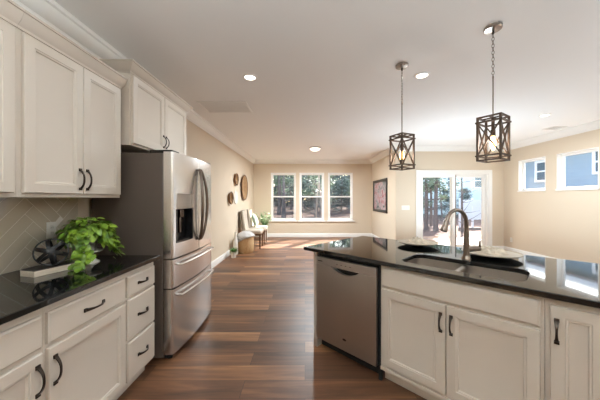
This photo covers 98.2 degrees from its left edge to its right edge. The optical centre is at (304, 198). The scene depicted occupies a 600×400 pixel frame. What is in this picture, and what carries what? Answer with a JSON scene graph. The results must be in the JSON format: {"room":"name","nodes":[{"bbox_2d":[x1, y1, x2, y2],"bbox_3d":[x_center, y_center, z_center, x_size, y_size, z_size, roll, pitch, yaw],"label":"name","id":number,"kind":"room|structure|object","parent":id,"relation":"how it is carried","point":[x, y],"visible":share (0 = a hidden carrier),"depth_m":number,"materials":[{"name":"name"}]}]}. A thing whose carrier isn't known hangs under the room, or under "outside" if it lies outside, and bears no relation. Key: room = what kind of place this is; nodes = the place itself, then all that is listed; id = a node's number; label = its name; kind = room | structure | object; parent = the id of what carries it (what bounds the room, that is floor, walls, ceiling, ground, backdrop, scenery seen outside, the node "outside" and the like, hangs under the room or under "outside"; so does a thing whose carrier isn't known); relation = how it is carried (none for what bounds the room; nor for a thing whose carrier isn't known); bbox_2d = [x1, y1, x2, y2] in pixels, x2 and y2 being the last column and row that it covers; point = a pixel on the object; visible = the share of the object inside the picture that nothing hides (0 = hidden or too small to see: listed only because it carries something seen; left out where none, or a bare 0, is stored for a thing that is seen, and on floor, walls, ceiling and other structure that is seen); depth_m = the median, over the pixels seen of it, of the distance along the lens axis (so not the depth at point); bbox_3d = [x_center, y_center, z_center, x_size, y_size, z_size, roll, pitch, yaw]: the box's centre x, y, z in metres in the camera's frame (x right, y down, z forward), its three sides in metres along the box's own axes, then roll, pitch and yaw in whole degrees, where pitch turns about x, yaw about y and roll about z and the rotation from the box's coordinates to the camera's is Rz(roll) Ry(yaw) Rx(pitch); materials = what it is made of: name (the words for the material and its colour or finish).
{"room":"kitchen","nodes":[
{"label":"kitchen","id":0,"kind":"room"},
{"bbox_2d":[0,119,253,274],"bbox_3d":[-1.910,0.000,3.325,0.160,2.740,12.170,0,0,0],"label":"wall","id":1,"kind":"structure","parent":0,"point":[224,161],"depth_m":5.63,"materials":[{"name":"beige paint"}]},
{"bbox_2d":[0,0,24,196],"bbox_3d":[-1.635,-0.491,0.965,0.386,0.970,0.759,0,0,0],"label":"upper cabinet","id":2,"kind":"object","parent":1,"relation":"attached to","point":[11,13],"visible":1,"depth_m":1.29,"materials":[{"name":"beige paint"}]},
{"bbox_2d":[0,198,77,273],"bbox_3d":[-1.825,0.225,1.143,0.011,0.458,1.885,0,0,0],"label":"backsplash","id":3,"kind":"structure","parent":1,"relation":"attached to","point":[23,221],"depth_m":1.70,"materials":[{"name":"beige tile"}]},
{"bbox_2d":[46,222,55,238],"bbox_3d":[-1.813,0.225,1.860,0.009,0.114,0.070,0,0,0],"label":"wall outlet","id":4,"kind":"object","parent":1,"relation":"attached to","point":[50,226],"visible":1,"depth_m":1.85,"materials":[{"name":"white plastic"}]},
{"bbox_2d":[0,10,127,197],"bbox_3d":[-1.635,-0.491,1.746,0.386,0.970,0.803,0,0,0],"label":"upper cabinet","id":5,"kind":"object","parent":1,"relation":"attached to","point":[68,100],"visible":1,"depth_m":1.60,"materials":[{"name":"beige paint"}]},
{"bbox_2d":[99,59,192,154],"bbox_3d":[-1.597,-0.772,2.620,0.462,0.665,1.122,0,0,0],"label":"upper cabinet","id":6,"kind":"object","parent":1,"relation":"attached to","point":[153,117],"visible":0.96,"depth_m":2.35,"materials":[{"name":"beige paint"}]},
{"bbox_2d":[211,248,232,268],"bbox_3d":[-1.822,1.304,6.185,0.016,0.132,6.130,0,0,0],"label":"baseboard","id":7,"kind":"structure","parent":1,"relation":"attached to","point":[225,255],"depth_m":5.58,"materials":[{"name":"white paint"}]},
{"bbox_2d":[228,192,232,203],"bbox_3d":[-1.797,-0.012,6.273,0.060,0.316,0.316,0,0,0],"label":"wall basket","id":8,"kind":"object","parent":1,"relation":"attached to","point":[230,195],"visible":1,"depth_m":6.34,"materials":[{"name":"brown wicker"}]},
{"bbox_2d":[234,190,237,203],"bbox_3d":[-1.816,-0.034,6.842,0.022,0.372,0.372,0,0,0],"label":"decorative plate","id":9,"kind":"object","parent":1,"relation":"attached to","point":[235,192],"visible":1,"depth_m":6.81,"materials":[{"name":"white ceramic"}]},
{"bbox_2d":[234,173,238,184],"bbox_3d":[-1.797,-0.501,6.783,0.060,0.326,0.326,0,0,0],"label":"wall basket","id":10,"kind":"object","parent":1,"relation":"attached to","point":[236,177],"visible":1,"depth_m":6.84,"materials":[{"name":"brown wicker"}]},
{"bbox_2d":[241,175,247,199],"bbox_3d":[-1.797,-0.325,7.685,0.060,0.747,0.747,0,0,0],"label":"wall basket","id":11,"kind":"object","parent":1,"relation":"attached to","point":[244,184],"visible":1,"depth_m":7.79,"materials":[{"name":"brown wicker"}]},
{"bbox_2d":[117,236,478,399],"bbox_3d":[1.685,1.430,3.325,7.350,0.120,12.170,0,0,0],"label":"floor","id":12,"kind":"structure","parent":0,"point":[255,341],"depth_m":2.34,"materials":[{"name":"brown wood"}]},
{"bbox_2d":[0,308,45,399],"bbox_3d":[-1.494,0.929,0.809,0.669,0.882,0.779,0,0,0],"label":"base cabinet","id":13,"kind":"object","parent":12,"relation":"on","point":[22,375],"visible":0.98,"depth_m":1.10,"materials":[{"name":"beige paint"}]},
{"bbox_2d":[0,255,159,324],"bbox_3d":[-1.497,0.471,1.246,0.664,0.031,1.692,0,0,0],"label":"countertop","id":14,"kind":"structure","parent":13,"relation":"on","point":[20,296],"depth_m":1.40,"materials":[{"name":"black stone"}]},
{"bbox_2d":[20,260,75,277],"bbox_3d":[-1.579,0.437,1.639,0.116,0.038,0.270,0,0,14],"label":"board","id":15,"kind":"object","parent":14,"relation":"on","point":[38,271],"visible":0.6,"depth_m":1.56,"materials":[{"name":"white wood"}]},
{"bbox_2d":[32,238,68,265],"bbox_3d":[-1.588,0.335,1.628,0.167,0.166,0.165,0,0,0],"label":"decorative orb","id":16,"kind":"object","parent":15,"relation":"on","point":[52,251],"visible":1,"depth_m":1.59,"materials":[{"name":"black metal"}]},
{"bbox_2d":[55,217,124,272],"bbox_3d":[-1.530,0.292,1.814,0.391,0.318,0.480,0,0,0],"label":"potted plant","id":17,"kind":"object","parent":14,"relation":"on","point":[84,238],"visible":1,"depth_m":1.75,"materials":[{"name":"green plant"}]},
{"bbox_2d":[83,248,102,263],"bbox_3d":[-1.548,0.413,1.858,0.166,0.085,0.166,0,0,0],"label":"pedestal stand","id":18,"kind":"object","parent":14,"relation":"on","point":[95,260],"visible":0.24,"depth_m":1.86,"materials":[{"name":"white ceramic"}]},
{"bbox_2d":[42,274,125,399],"bbox_3d":[-1.494,0.929,1.470,0.669,0.882,0.541,0,0,0],"label":"base cabinet","id":19,"kind":"object","parent":12,"relation":"on","point":[84,332],"visible":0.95,"depth_m":1.43,"materials":[{"name":"beige paint"}]},
{"bbox_2d":[114,262,153,399],"bbox_3d":[-1.494,0.929,1.911,0.669,0.882,0.338,0,0,0],"label":"base cabinet","id":20,"kind":"object","parent":12,"relation":"on","point":[139,287],"visible":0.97,"depth_m":1.87,"materials":[{"name":"beige paint"}]},
{"bbox_2d":[92,150,213,358],"bbox_3d":[-1.398,0.479,2.640,0.794,1.782,0.910,0,0,0],"label":"refrigerator","id":21,"kind":"object","parent":12,"relation":"on","point":[163,207],"visible":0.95,"depth_m":2.19,"materials":[{"name":"silver metal"}]},
{"bbox_2d":[229,247,237,257],"bbox_3d":[-1.650,1.249,6.008,0.295,0.242,0.281,0,0,0],"label":"potted plant","id":22,"kind":"object","parent":12,"relation":"on","point":[233,251],"visible":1,"depth_m":5.98,"materials":[{"name":"green plant"}]},
{"bbox_2d":[233,232,237,254],"bbox_3d":[-1.700,1.097,6.360,0.128,0.545,0.128,0,0,0],"label":"floor vase","id":23,"kind":"object","parent":12,"relation":"on","point":[235,241],"visible":0.87,"depth_m":6.32,"materials":[{"name":"white ceramic"}]},
{"bbox_2d":[238,236,253,253],"bbox_3d":[-1.515,1.154,6.620,0.436,0.432,0.436,0,0,0],"label":"wicker basket","id":24,"kind":"object","parent":12,"relation":"on","point":[246,246],"visible":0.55,"depth_m":6.44,"materials":[{"name":"brown wicker"}]},
{"bbox_2d":[237,231,254,241],"bbox_3d":[-1.515,0.962,6.625,0.480,0.289,0.476,0,0,0],"label":"throw blanket","id":25,"kind":"object","parent":24,"relation":"on","point":[243,235],"visible":0.89,"depth_m":6.46,"materials":[{"name":"white fabric"}]},
{"bbox_2d":[241,210,263,248],"bbox_3d":[-1.484,0.853,7.280,0.587,1.035,0.470,0,0,0],"label":"upholstered chair","id":26,"kind":"object","parent":12,"relation":"on","point":[245,227],"visible":0.82,"depth_m":7.08,"materials":[{"name":"beige fabric"}]},
{"bbox_2d":[247,209,266,243],"bbox_3d":[-1.484,0.853,8.020,0.587,1.035,0.470,0,0,0],"label":"upholstered chair","id":27,"kind":"object","parent":12,"relation":"on","point":[249,211],"visible":0.69,"depth_m":7.84,"materials":[{"name":"beige fabric"}]},
{"bbox_2d":[251,214,257,225],"bbox_3d":[-1.545,0.658,8.020,0.172,0.376,0.400,0,0,0],"label":"throw pillow","id":28,"kind":"object","parent":27,"relation":"on","point":[254,218],"visible":1,"depth_m":7.87,"materials":[{"name":"grey fabric"}]},
{"bbox_2d":[256,212,271,239],"bbox_3d":[-1.383,0.906,8.762,0.526,0.929,0.600,0,0,0],"label":"plant","id":29,"kind":"object","parent":12,"relation":"on","point":[262,221],"visible":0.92,"depth_m":8.68,"materials":[{"name":"green plant"}]},
{"bbox_2d":[314,252,321,346],"bbox_3d":[0.395,0.929,2.716,0.840,0.882,0.047,0,0,-45],"label":"end panel","id":30,"kind":"object","parent":12,"relation":"on","point":[317,341],"visible":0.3,"depth_m":2.42,"materials":[{"name":"beige paint"}]},
{"bbox_2d":[316,253,378,373],"bbox_3d":[0.527,0.936,2.369,0.607,0.868,0.603,0,0,45],"label":"dishwasher","id":31,"kind":"object","parent":12,"relation":"on","point":[347,290],"visible":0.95,"depth_m":2.12,"materials":[{"name":"silver metal"}]},
{"bbox_2d":[379,265,382,380],"bbox_3d":[0.572,0.930,1.967,0.020,0.880,0.022,0,0,-45],"label":"cabinet filler","id":32,"kind":"object","parent":12,"relation":"on","point":[380,369],"visible":0.57,"depth_m":1.96,"materials":[{"name":"white wood"}]},
{"bbox_2d":[381,264,544,399],"bbox_3d":[1.082,0.929,1.822,0.900,0.882,0.653,0,0,45],"label":"base cabinet","id":33,"kind":"object","parent":12,"relation":"on","point":[442,338],"visible":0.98,"depth_m":1.57,"materials":[{"name":"beige paint"}]},
{"bbox_2d":[545,298,599,399],"bbox_3d":[1.484,0.929,1.420,0.231,0.882,0.653,0,0,45],"label":"base cabinet","id":34,"kind":"object","parent":12,"relation":"on","point":[572,331],"visible":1,"depth_m":1.24,"materials":[{"name":"beige paint"}]},
{"bbox_2d":[254,164,371,232],"bbox_3d":[0.350,0.000,9.330,4.360,2.740,0.160,0,0,0],"label":"wall","id":35,"kind":"structure","parent":0,"point":[362,173],"depth_m":9.25,"materials":[{"name":"beige paint"}]},
{"bbox_2d":[269,173,296,221],"bbox_3d":[-0.770,-0.048,9.285,0.993,1.735,0.190,0,0,0],"label":"window","id":36,"kind":"structure","parent":35,"relation":"in","point":[272,174],"depth_m":9.29,"materials":[{"name":"white paint"}]},
{"bbox_2d":[298,173,325,221],"bbox_3d":[0.240,-0.048,9.285,0.979,1.735,0.190,0,0,0],"label":"window","id":37,"kind":"structure","parent":35,"relation":"in","point":[301,219],"depth_m":9.29,"materials":[{"name":"white paint"}]},
{"bbox_2d":[254,233,370,236],"bbox_3d":[0.270,1.304,9.242,4.200,0.132,0.016,0,0,0],"label":"baseboard","id":38,"kind":"structure","parent":35,"relation":"attached to","point":[268,234],"depth_m":9.23,"materials":[{"name":"white paint"}]},
{"bbox_2d":[327,173,353,221],"bbox_3d":[1.258,-0.048,9.285,0.986,1.735,0.190,0,0,0],"label":"window","id":39,"kind":"structure","parent":35,"relation":"in","point":[350,219],"depth_m":9.29,"materials":[{"name":"white paint"}]},
{"bbox_2d":[54,0,599,159],"bbox_3d":[1.685,-1.445,3.325,7.350,0.150,12.170,0,0,0],"label":"ceiling","id":40,"kind":"structure","parent":0,"point":[328,79],"depth_m":2.58,"materials":[{"name":"white paint"}]},
{"bbox_2d":[196,101,252,112],"bbox_3d":[-1.185,-1.364,3.890,0.710,0.012,0.460,0,0,0],"label":"ceiling vent","id":41,"kind":"object","parent":40,"relation":"in","point":[208,106],"visible":1,"depth_m":3.85,"materials":[{"name":"white metal"}]},
{"bbox_2d":[200,103,249,111],"bbox_3d":[-1.185,-1.363,3.890,0.650,0.003,0.389,0,0,0],"label":"grille","id":42,"kind":"object","parent":41,"relation":"attached to","point":[208,107],"depth_m":3.89,"materials":[{"name":"white metal"}]},
{"bbox_2d":[242,73,257,80],"bbox_3d":[-0.620,-1.364,2.930,0.172,0.012,0.172,0,0,0],"label":"recessed light","id":43,"kind":"object","parent":40,"relation":"in","point":[248,76],"visible":1,"depth_m":2.91,"materials":[{"name":"white paint"}]},
{"bbox_2d":[309,147,320,150],"bbox_3d":[0.270,-1.323,7.000,0.310,0.092,0.310,0,0,0],"label":"flush ceiling light","id":44,"kind":"object","parent":40,"relation":"attached to","point":[310,148],"visible":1,"depth_m":6.91,"materials":[{"name":"white glass"}]},
{"bbox_2d":[389,62,415,170],"bbox_3d":[0.995,-0.834,2.668,0.186,1.072,0.186,0,0,-24],"label":"pendant light","id":45,"kind":"object","parent":40,"relation":"hanging from","point":[401,66],"visible":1,"depth_m":2.65,"materials":[{"name":"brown metal"}]},
{"bbox_2d":[414,71,430,78],"bbox_3d":[1.298,-1.364,2.884,0.172,0.012,0.172,0,0,0],"label":"recessed light","id":46,"kind":"object","parent":40,"relation":"in","point":[424,74],"visible":1,"depth_m":2.87,"materials":[{"name":"white paint"}]},
{"bbox_2d":[475,22,511,162],"bbox_3d":[1.502,-0.834,2.077,0.186,1.072,0.186,0,0,-34],"label":"pendant light","id":47,"kind":"object","parent":40,"relation":"hanging from","point":[492,28],"visible":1,"depth_m":2.06,"materials":[{"name":"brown metal"}]},
{"bbox_2d":[490,118,495,135],"bbox_3d":[1.502,-0.569,2.077,0.034,0.143,0.034,0,0,-34],"label":"socket","id":48,"kind":"object","parent":47,"relation":"attached to","point":[492,122],"depth_m":2.07,"materials":[{"name":"metal"}]},
{"bbox_2d":[538,113,551,116],"bbox_3d":[3.940,-1.364,4.270,0.172,0.012,0.172,0,0,0],"label":"recessed light","id":49,"kind":"object","parent":40,"relation":"in","point":[548,114],"visible":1,"depth_m":4.27,"materials":[{"name":"white paint"}]},
{"bbox_2d":[542,126,567,129],"bbox_3d":[4.840,-1.364,5.050,0.280,0.012,0.240,0,0,0],"label":"ceiling vent","id":50,"kind":"object","parent":40,"relation":"in","point":[552,127],"visible":1,"depth_m":5.04,"materials":[{"name":"white paint"}]},
{"bbox_2d":[372,151,401,239],"bbox_3d":[2.450,0.000,8.025,0.160,2.740,2.450,0,0,0],"label":"wall","id":51,"kind":"structure","parent":0,"point":[388,225],"depth_m":7.29,"materials":[{"name":"beige paint"}]},
{"bbox_2d":[12,0,599,163],"bbox_3d":[1.685,-1.300,3.325,7.030,0.140,11.850,0,0,0],"label":"crown molding","id":52,"kind":"structure","parent":51,"relation":"attached to","point":[50,12],"depth_m":4.30,"materials":[{"name":"white paint"}]},
{"bbox_2d":[373,178,386,212],"bbox_3d":[2.352,-0.085,8.200,0.035,1.020,1.480,0,0,0],"label":"framed print","id":53,"kind":"object","parent":51,"relation":"attached to","point":[379,186],"visible":1,"depth_m":8.11,"materials":[{"name":"black"}]},
{"bbox_2d":[402,151,503,245],"bbox_3d":[3.865,0.000,6.880,2.670,2.740,0.160,0,0,0],"label":"wall","id":54,"kind":"structure","parent":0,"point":[424,160],"depth_m":6.80,"materials":[{"name":"beige paint"}]},
{"bbox_2d":[402,206,409,209],"bbox_3d":[2.638,0.248,6.795,0.183,0.078,0.009,0,0,0],"label":"light switch","id":55,"kind":"object","parent":54,"relation":"attached to","point":[403,207],"visible":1,"depth_m":6.79,"materials":[{"name":"white plastic"}]},
{"bbox_2d":[416,170,491,247],"bbox_3d":[3.893,0.312,6.864,1.985,2.115,0.172,0,0,0],"label":"door","id":56,"kind":"structure","parent":54,"relation":"attached to","point":[485,175],"depth_m":6.82,"materials":[{"name":"white paint"}]},
{"bbox_2d":[504,129,599,263],"bbox_3d":[5.280,0.000,2.100,0.160,2.740,9.720,0,0,0],"label":"wall","id":57,"kind":"structure","parent":0,"point":[565,225],"depth_m":5.46,"materials":[{"name":"beige paint"}]},
{"bbox_2d":[504,246,556,258],"bbox_3d":[5.192,1.304,2.100,0.016,0.132,9.400,0,0,0],"label":"baseboard","id":58,"kind":"structure","parent":57,"relation":"attached to","point":[505,247],"depth_m":6.14,"materials":[{"name":"white paint"}]},
{"bbox_2d":[517,156,545,191],"bbox_3d":[5.265,-0.537,5.975,0.170,0.755,0.730,0,0,0],"label":"window","id":59,"kind":"structure","parent":57,"relation":"in","point":[521,164],"depth_m":6.28,"materials":[{"name":"white paint"}]},
{"bbox_2d":[555,147,599,190],"bbox_3d":[5.265,-0.537,4.985,0.170,0.755,0.790,0,0,0],"label":"window","id":60,"kind":"structure","parent":57,"relation":"in","point":[561,158],"depth_m":5.30,"materials":[{"name":"white paint"}]},
{"label":"outside","id":61,"kind":"structure","parent":0,"visible":0},
{"bbox_2d":[273,205,480,238],"bbox_3d":[5.000,1.259,20.000,70.000,0.677,80.000,0,0,0],"label":"ground","id":62,"kind":"structure","parent":61,"point":[475,232],"depth_m":17.69,"materials":[{"name":"brown soil"}]},
{"bbox_2d":[273,175,287,200],"bbox_3d":[-3.511,-3.681,36.636,3.028,10.015,3.324,0,0,37],"label":"tree","id":63,"kind":"object","parent":62,"relation":"on","point":[276,191],"visible":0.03,"depth_m":36.46,"materials":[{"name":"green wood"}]},
{"bbox_2d":[273,175,292,214],"bbox_3d":[-2.510,-3.778,22.996,4.215,10.533,3.497,0,0,23],"label":"tree","id":64,"kind":"object","parent":62,"relation":"on","point":[279,187],"visible":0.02,"depth_m":22.89,"materials":[{"name":"brown wood"}]},
{"bbox_2d":[274,175,293,217],"bbox_3d":[-1.177,-1.561,16.764,1.707,6.235,1.611,0,0,39],"label":"tree","id":65,"kind":"object","parent":62,"relation":"on","point":[283,175],"visible":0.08,"depth_m":16.82,"materials":[{"name":"brown wood"}]},
{"bbox_2d":[276,175,307,217],"bbox_3d":[-1.740,-2.688,19.734,3.371,8.424,2.796,0,0,-34],"label":"tree","id":66,"kind":"object","parent":62,"relation":"on","point":[283,208],"visible":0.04,"depth_m":19.82,"materials":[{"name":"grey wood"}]},
{"bbox_2d":[282,175,302,209],"bbox_3d":[-1.486,-2.979,30.971,2.901,8.740,2.643,0,0,0],"label":"tree","id":67,"kind":"object","parent":62,"relation":"on","point":[287,180],"visible":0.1,"depth_m":30.96,"materials":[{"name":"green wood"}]},
{"bbox_2d":[287,175,313,211],"bbox_3d":[-0.249,-2.201,26.523,3.236,7.292,3.110,0,0,-18],"label":"tree","id":68,"kind":"object","parent":62,"relation":"on","point":[307,183],"visible":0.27,"depth_m":26.43,"materials":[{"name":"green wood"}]},
{"bbox_2d":[302,176,319,204],"bbox_3d":[1.097,-2.471,35.697,3.378,7.613,3.247,0,0,-24],"label":"tree","id":69,"kind":"object","parent":62,"relation":"on","point":[306,176],"visible":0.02,"depth_m":35.55,"materials":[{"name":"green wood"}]},
{"bbox_2d":[273,175,349,205],"bbox_3d":[9.381,-2.248,44.937,54.912,8.582,9.636,0,0,0],"label":"undergrowth","id":70,"kind":"object","parent":62,"relation":"on","point":[274,189],"visible":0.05,"depth_m":42.16,"materials":[{"name":"green plant"}]},
{"bbox_2d":[305,175,321,217],"bbox_3d":[0.540,-1.116,13.345,1.399,5.414,1.483,0,0,-17],"label":"tree","id":71,"kind":"object","parent":62,"relation":"on","point":[315,212],"visible":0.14,"depth_m":13.19,"materials":[{"name":"green plant"}]},
{"bbox_2d":[302,175,337,216],"bbox_3d":[0.972,-3.380,21.738,2.955,9.773,3.244,0,0,-12],"label":"tree","id":72,"kind":"object","parent":62,"relation":"on","point":[310,176],"visible":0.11,"depth_m":21.40,"materials":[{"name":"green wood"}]},
{"bbox_2d":[308,176,334,210],"bbox_3d":[1.602,-2.074,28.694,3.102,6.989,2.981,0,0,-41],"label":"tree","id":73,"kind":"object","parent":62,"relation":"on","point":[312,176],"visible":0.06,"depth_m":28.59,"materials":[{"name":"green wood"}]},
{"bbox_2d":[308,175,337,214],"bbox_3d":[1.044,-1.642,17.036,1.935,6.399,2.124,0,0,29],"label":"tree","id":74,"kind":"object","parent":62,"relation":"on","point":[315,176],"visible":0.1,"depth_m":17.06,"materials":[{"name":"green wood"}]},
{"bbox_2d":[308,175,338,217],"bbox_3d":[0.961,-1.465,14.247,1.577,6.103,1.671,0,0,-26],"label":"tree","id":75,"kind":"object","parent":62,"relation":"on","point":[320,191],"visible":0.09,"depth_m":14.34,"materials":[{"name":"green plant"}]},
{"bbox_2d":[330,175,349,212],"bbox_3d":[3.417,-1.871,25.050,2.844,6.667,2.959,0,0,-1],"label":"tree","id":76,"kind":"object","parent":62,"relation":"on","point":[345,187],"visible":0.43,"depth_m":24.94,"materials":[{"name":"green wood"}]},
{"bbox_2d":[336,175,349,206],"bbox_3d":[5.219,-2.762,31.050,3.686,8.306,3.542,0,0,29],"label":"tree","id":77,"kind":"object","parent":62,"relation":"on","point":[348,201],"visible":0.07,"depth_m":30.87,"materials":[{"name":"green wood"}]},
{"bbox_2d":[423,192,429,216],"bbox_3d":[9.417,0.301,20.878,1.723,2.453,1.793,0,0,43],"label":"bush","id":78,"kind":"object","parent":62,"relation":"on","point":[423,192],"visible":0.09,"depth_m":20.76,"materials":[{"name":"green plant"}]},
{"bbox_2d":[423,178,444,229],"bbox_3d":[5.953,-1.725,13.105,2.203,6.638,2.656,0,0,-28],"label":"tree","id":79,"kind":"object","parent":62,"relation":"on","point":[426,223],"visible":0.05,"depth_m":12.93,"materials":[{"name":"plant"}]},
{"bbox_2d":[423,179,448,225],"bbox_3d":[7.026,-1.473,14.655,1.851,6.122,2.032,0,0,-34],"label":"tree","id":80,"kind":"object","parent":62,"relation":"on","point":[444,187],"visible":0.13,"depth_m":14.43,"materials":[{"name":"plant"}]},
{"bbox_2d":[423,178,459,230],"bbox_3d":[6.303,-1.725,12.380,2.203,6.638,2.656,0,0,26],"label":"tree","id":81,"kind":"object","parent":62,"relation":"on","point":[435,213],"visible":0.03,"depth_m":12.47,"materials":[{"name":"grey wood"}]},
{"bbox_2d":[438,178,447,221],"bbox_3d":[8.918,-1.496,16.832,1.577,6.103,1.671,0,0,-9],"label":"tree","id":82,"kind":"object","parent":62,"relation":"on","point":[442,214],"visible":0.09,"depth_m":16.94,"materials":[{"name":"plant"}]},
{"bbox_2d":[438,187,456,216],"bbox_3d":[11.139,0.301,20.559,1.723,2.453,1.793,0,0,-31],"label":"bush","id":83,"kind":"object","parent":62,"relation":"on","point":[444,191],"visible":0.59,"depth_m":20.37,"materials":[{"name":"green plant"}]},
{"bbox_2d":[423,178,480,214],"bbox_3d":[15.400,-2.830,26.500,10.000,8.600,7.800,0,0,0],"label":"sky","id":84,"kind":"structure","parent":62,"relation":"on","point":[475,185],"depth_m":23.00,"materials":[{"name":"white"}]},
{"bbox_2d":[456,188,472,215],"bbox_3d":[12.804,0.301,20.954,1.793,2.453,1.723,0,0,-16],"label":"bush","id":85,"kind":"object","parent":62,"relation":"on","point":[468,195],"visible":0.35,"depth_m":20.76,"materials":[{"name":"green plant"}]},
{"bbox_2d":[449,178,480,231],"bbox_3d":[7.385,-1.460,11.947,1.671,6.103,1.577,0,0,18],"label":"tree","id":86,"kind":"object","parent":62,"relation":"on","point":[462,192],"visible":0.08,"depth_m":11.95,"materials":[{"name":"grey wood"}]},
{"bbox_2d":[458,237,480,242],"bbox_3d":[4.450,1.550,8.290,3.500,0.240,2.620,0,0,0],"label":"patio slab","id":87,"kind":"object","parent":62,"relation":"on","point":[473,239],"visible":0.11,"depth_m":9.07,"materials":[{"name":"concrete"}]},
{"bbox_2d":[459,198,480,227],"bbox_3d":[8.893,0.780,13.800,1.440,1.580,0.100,0,0,0],"label":"vinyl fence","id":88,"kind":"object","parent":62,"relation":"on","point":[474,205],"visible":0.55,"depth_m":13.78,"materials":[{"name":"white plastic"}]},
{"bbox_2d":[526,151,597,188],"bbox_3d":[13.200,-0.880,8.900,6.720,4.900,9.600,0,0,0],"label":"house","id":89,"kind":"structure","parent":62,"relation":"on","point":[581,169],"depth_m":9.84,"materials":[{"name":"blue"}]},
{"bbox_3d":[1.793,0.929,1.110,0.653,0.882,0.640,0,0,-45],"label":"base cabinet","id":90,"kind":"object","parent":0,"visible":0},
{"bbox_2d":[304,236,599,308],"bbox_3d":[1.273,0.471,1.894,2.620,0.031,1.020,0,0,45],"label":"countertop","id":91,"kind":"structure","parent":90,"relation":"on","point":[576,282],"depth_m":1.76,"materials":[{"name":"black stone"}]},
{"bbox_2d":[397,239,438,245],"bbox_3d":[1.095,0.438,2.530,0.370,0.036,0.370,0,0,-17],"label":"plate","id":92,"kind":"object","parent":91,"relation":"on","point":[403,241],"visible":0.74,"depth_m":2.46,"materials":[{"name":"white ceramic"}]},
{"bbox_2d":[406,237,428,243],"bbox_3d":[1.097,0.401,2.528,0.209,0.061,0.210,0,0,-23],"label":"linen napkin","id":93,"kind":"object","parent":92,"relation":"on","point":[416,240],"visible":0.94,"depth_m":2.48,"materials":[{"name":"beige fabric"}]},
{"bbox_2d":[440,208,481,259],"bbox_3d":[1.160,0.264,1.949,0.340,0.384,0.075,0,0,-11],"label":"faucet","id":94,"kind":"object","parent":91,"relation":"on","point":[467,249],"visible":1,"depth_m":1.95,"materials":[{"name":"grey metal"}]},
{"bbox_2d":[406,258,527,280],"bbox_3d":[1.061,0.588,1.779,0.391,0.200,0.737,0,0,-45],"label":"sink","id":95,"kind":"object","parent":91,"relation":"in","point":[500,274],"visible":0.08,"depth_m":1.86,"materials":[{"name":"silver metal"}]},
{"bbox_2d":[406,258,462,270],"bbox_3d":[0.928,0.588,1.912,0.361,0.200,0.391,0,0,45],"label":"basin","id":96,"kind":"object","parent":95,"relation":"in","point":[421,261],"depth_m":2.05,"materials":[{"name":"silver metal"}]},
{"bbox_2d":[457,266,527,280],"bbox_3d":[1.188,0.588,1.651,0.376,0.200,0.391,0,0,45],"label":"basin","id":97,"kind":"object","parent":95,"relation":"in","point":[500,274],"depth_m":1.79,"materials":[{"name":"silver metal"}]},
{"bbox_2d":[461,248,523,258],"bbox_3d":[1.465,0.438,2.050,0.400,0.036,0.400,0,0,27],"label":"plate","id":98,"kind":"object","parent":91,"relation":"on","point":[512,254],"visible":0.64,"depth_m":1.94,"materials":[{"name":"white ceramic"}]},
{"bbox_2d":[475,245,508,254],"bbox_3d":[1.455,0.403,2.048,0.236,0.058,0.237,0,0,21],"label":"linen napkin","id":99,"kind":"object","parent":98,"relation":"on","point":[489,250],"visible":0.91,"depth_m":1.99,"materials":[{"name":"beige fabric"}]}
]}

